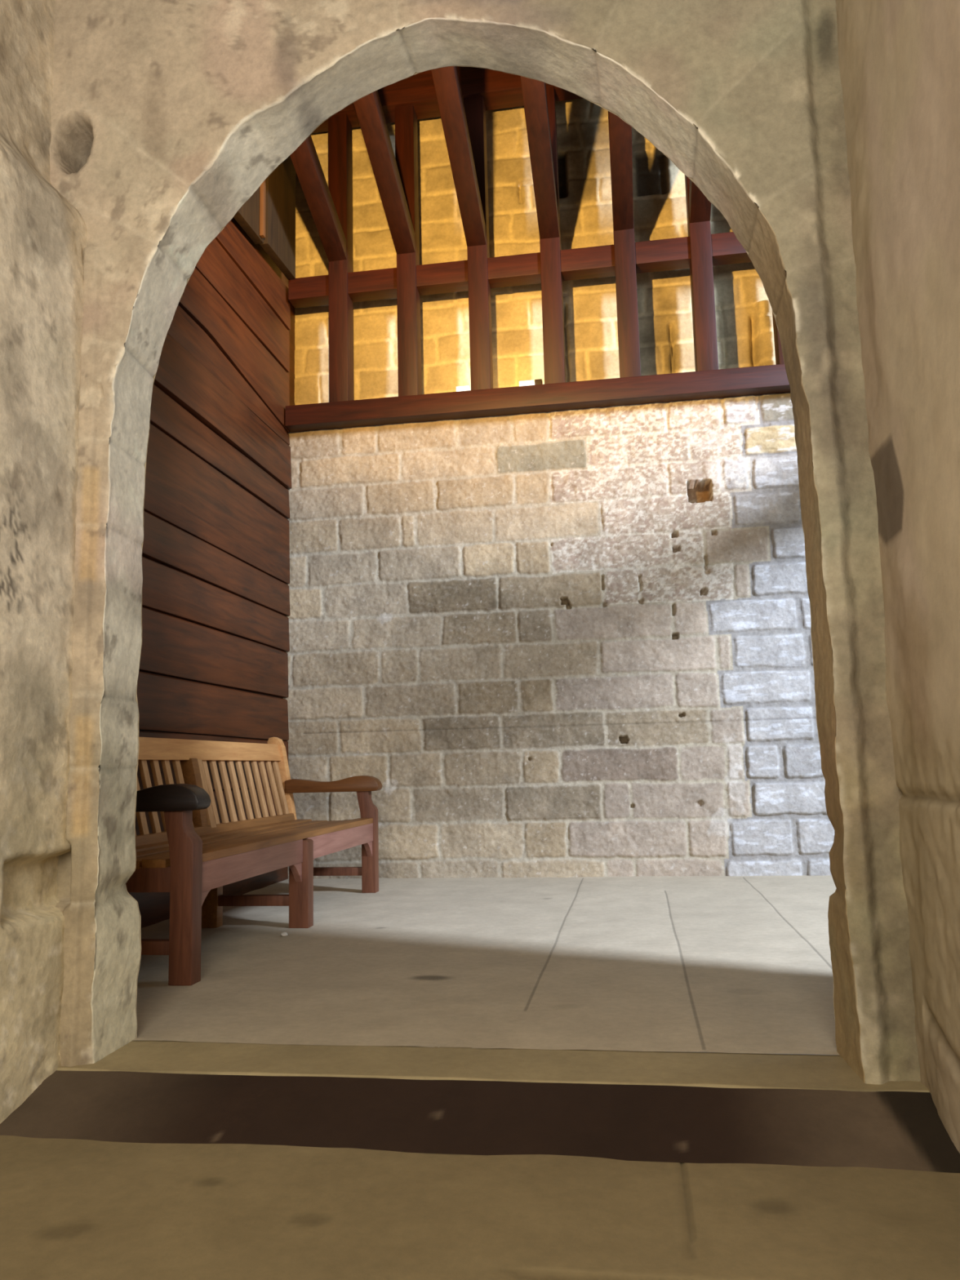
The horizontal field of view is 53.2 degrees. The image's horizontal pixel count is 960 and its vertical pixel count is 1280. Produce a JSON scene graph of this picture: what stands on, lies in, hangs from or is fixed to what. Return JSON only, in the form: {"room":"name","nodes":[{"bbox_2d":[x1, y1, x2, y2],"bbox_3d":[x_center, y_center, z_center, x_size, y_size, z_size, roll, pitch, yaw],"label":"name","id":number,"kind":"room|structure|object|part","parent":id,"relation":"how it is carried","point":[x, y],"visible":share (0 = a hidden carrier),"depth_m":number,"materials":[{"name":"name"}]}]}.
{"room":"stone arched passageway","nodes":[
{"label":"stone arched passageway","id":0,"kind":"room"},
{"bbox_2d":[0,0,87,1124],"bbox_3d":[-1.355,-0.697,0.616,0.145,3.069,3.808,-3,-8,9],"label":"wall","id":1,"kind":"structure","parent":0,"point":[43,237],"depth_m":2.22,"materials":[{"name":"stone"}]},
{"bbox_2d":[128,217,295,928],"bbox_3d":[-1.531,-1.476,4.864,0.114,5.640,3.920,-3,-8,9],"label":"wall","id":2,"kind":"structure","parent":0,"point":[214,661],"depth_m":5.20,"materials":[{"name":"red wood"}]},
{"bbox_2d":[233,155,295,279],"bbox_3d":[-1.530,-3.271,4.835,0.082,1.751,3.270,-3,-8,9],"label":"panel","id":3,"kind":"object","parent":2,"relation":"attached to","point":[268,217],"visible":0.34,"depth_m":6.03,"materials":[{"name":"brown wood"}]},
{"bbox_2d":[0,1134,959,1279],"bbox_3d":[-0.329,0.771,0.243,2.048,0.009,3.768,-3,-8,9],"label":"floor","id":4,"kind":"structure","parent":0,"point":[71,1209],"depth_m":1.55,"materials":[{"name":"beige stone"}]},
{"bbox_2d":[0,1070,959,1173],"bbox_3d":[-0.082,0.958,1.932,1.968,0.062,0.232,-3,-8,9],"label":"doormat","id":5,"kind":"object","parent":4,"relation":"on","point":[806,1127],"visible":0.97,"depth_m":1.91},
{"bbox_2d":[57,1040,929,1092],"bbox_3d":[-0.035,0.980,2.152,1.992,0.058,0.273,-3,-8,9],"label":"step","id":6,"kind":"structure","parent":4,"relation":"on","point":[703,1069],"depth_m":2.14,"materials":[{"name":"beige stone"}]},
{"bbox_2d":[125,65,836,1037],"bbox_3d":[0.052,-1.798,2.645,4.060,5.722,0.001,-3,-8,9],"label":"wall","id":7,"kind":"structure","parent":0,"point":[415,73],"depth_m":2.53,"materials":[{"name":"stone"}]},
{"bbox_2d":[49,0,920,1084],"bbox_3d":[-0.114,-0.517,2.383,2.140,3.122,0.237,-3,-8,9],"label":"wall","id":8,"kind":"structure","parent":0,"point":[167,117],"depth_m":2.35,"materials":[{"name":"stone"}]},
{"bbox_2d":[132,875,839,1054],"bbox_3d":[0.505,1.182,3.975,4.094,0.008,3.555,-3,-8,9],"label":"floor","id":9,"kind":"structure","parent":0,"point":[722,964],"depth_m":3.15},
{"bbox_2d":[125,737,382,986],"bbox_3d":[-1.037,0.820,4.224,0.644,0.856,2.310,-3,-8,9],"label":"garden bench","id":10,"kind":"object","parent":9,"relation":"on","point":[196,855],"visible":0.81,"depth_m":4.09,"materials":[{"name":"brown wood"}]},
{"bbox_3d":[-1.172,0.782,3.127,0.390,0.080,0.036,-3,-8,9],"label":"rail","id":11,"kind":"part","parent":10,"relation":"part of","materials":[{"name":"brown wood"}]},
{"bbox_3d":[-1.160,0.521,3.154,0.538,0.087,0.100,-3,-8,9],"label":"armrest","id":12,"kind":"part","parent":10,"relation":"part of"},
{"bbox_3d":[-0.960,0.823,3.088,0.104,0.548,0.070,-3,-8,9],"label":"leg","id":13,"kind":"part","parent":10,"relation":"part of","materials":[{"name":"brown wood"}]},
{"bbox_3d":[-1.230,0.886,4.221,0.184,0.735,0.060,-3,-8,9],"label":"post","id":14,"kind":"part","parent":10,"relation":"part of","materials":[{"name":"brown wood"}]},
{"bbox_3d":[-1.312,0.495,4.314,0.065,0.093,2.170,-3,-8,9],"label":"rail","id":15,"kind":"part","parent":10,"relation":"part of","materials":[{"name":"brown wood"}]},
{"bbox_3d":[-1.217,0.845,4.254,0.047,0.040,2.170,-3,-8,9],"label":"rail","id":16,"kind":"part","parent":10,"relation":"part of","materials":[{"name":"brown wood"}]},
{"bbox_3d":[-0.852,0.831,3.618,0.028,0.117,1.010,-3,-8,9],"label":"rail","id":17,"kind":"part","parent":10,"relation":"part of","materials":[{"name":"brown wood"}]},
{"bbox_3d":[-1.073,0.970,5.343,0.221,0.856,0.060,-3,-8,9],"label":"post","id":18,"kind":"part","parent":10,"relation":"part of","materials":[{"name":"brown wood"}]},
{"bbox_3d":[-0.770,1.047,4.127,0.087,0.368,0.070,-3,-8,9],"label":"leg","id":19,"kind":"part","parent":10,"relation":"part of","materials":[{"name":"brown wood"}]},
{"bbox_3d":[-0.815,0.801,5.324,0.538,0.087,0.090,-3,-8,9],"label":"armrest","id":20,"kind":"part","parent":10,"relation":"part of","materials":[{"name":"brown wood"}]},
{"bbox_3d":[-0.680,0.971,4.702,0.028,0.117,1.070,-3,-8,9],"label":"rail","id":21,"kind":"part","parent":10,"relation":"part of","materials":[{"name":"brown wood"}]},
{"bbox_3d":[-0.616,1.102,5.253,0.104,0.548,0.070,-3,-8,9],"label":"leg","id":22,"kind":"part","parent":10,"relation":"part of","materials":[{"name":"brown wood"}]},
{"bbox_2d":[280,932,288,936],"bbox_3d":[-0.793,1.192,3.881,0.030,0.018,0.027,-3,-8,9],"label":"pebble","id":23,"kind":"object","parent":9,"relation":"on","point":[283,934],"visible":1,"depth_m":3.87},
{"bbox_2d":[294,97,775,404],"bbox_3d":[0.561,-2.703,6.456,4.190,2.849,0.139,-3,-8,10],"label":"wall","id":24,"kind":"structure","parent":0,"point":[743,308],"depth_m":6.47,"materials":[{"name":"stone"}]},
{"bbox_2d":[282,392,834,878],"bbox_3d":[0.616,-0.007,5.948,3.816,2.930,0.190,-3,-8,9],"label":"wall","id":25,"kind":"structure","parent":0,"point":[568,643],"depth_m":5.89,"materials":[{"name":"stone"}]},
{"bbox_2d":[284,66,790,432],"bbox_3d":[0.315,-2.914,4.653,3.734,2.536,3.280,-3,-8,9],"label":"frame","id":26,"kind":"object","parent":25,"relation":"on","point":[461,95],"visible":0.63,"depth_m":6.06,"materials":[{"name":"brown wood"}]},
{"bbox_3d":[-0.929,-2.550,6.391,0.130,2.102,0.137,-3,-8,9],"label":"post","id":27,"kind":"part","parent":26,"relation":"part of","materials":[{"name":"brown wood"}]},
{"bbox_3d":[-0.475,-2.569,6.321,0.131,2.101,0.138,-3,-8,9],"label":"post","id":28,"kind":"part","parent":26,"relation":"part of","materials":[{"name":"brown wood"}]},
{"bbox_2d":[456,385,471,391],"bbox_3d":[-0.106,-1.593,6.148,0.085,0.056,0.060,-3,-8,9],"label":"lamp","id":29,"kind":"object","parent":26,"relation":"on","point":[467,388],"visible":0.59,"depth_m":6.12,"materials":[{"name":"white"}]},
{"bbox_3d":[-0.012,-2.591,6.250,0.131,2.101,0.137,-3,-8,9],"label":"post","id":30,"kind":"part","parent":26,"relation":"part of","materials":[{"name":"brown wood"}]},
{"bbox_3d":[0.572,-2.407,6.147,3.722,0.149,0.126,-3,-8,9],"label":"rail","id":31,"kind":"part","parent":26,"relation":"part of","materials":[{"name":"brown wood"}]},
{"bbox_2d":[519,378,542,386],"bbox_3d":[0.324,-1.615,6.082,0.145,0.063,0.060,-3,-8,9],"label":"lamp","id":32,"kind":"object","parent":26,"relation":"on","point":[539,381],"visible":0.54,"depth_m":6.06,"materials":[{"name":"white"}]},
{"bbox_3d":[0.453,-2.611,6.180,0.129,2.099,0.140,-3,-8,9],"label":"post","id":33,"kind":"part","parent":26,"relation":"part of","materials":[{"name":"brown wood"}]},
{"bbox_3d":[0.915,-2.632,6.107,0.132,2.105,0.138,-3,-8,9],"label":"post","id":34,"kind":"part","parent":26,"relation":"part of","materials":[{"name":"brown wood"}]},
{"bbox_3d":[1.377,-2.650,6.037,0.133,2.098,0.137,-3,-8,9],"label":"post","id":35,"kind":"part","parent":26,"relation":"part of","materials":[{"name":"brown wood"}]},
{"bbox_3d":[1.854,-2.672,5.965,0.130,2.103,0.138,-3,-8,9],"label":"post","id":36,"kind":"part","parent":26,"relation":"part of","materials":[{"name":"brown wood"}]},
{"bbox_2d":[835,0,959,1153],"bbox_3d":[0.582,-0.784,0.319,0.030,3.069,3.808,-3,-8,9],"label":"wall","id":37,"kind":"structure","parent":0,"point":[899,60],"depth_m":1.81,"materials":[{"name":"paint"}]}
]}

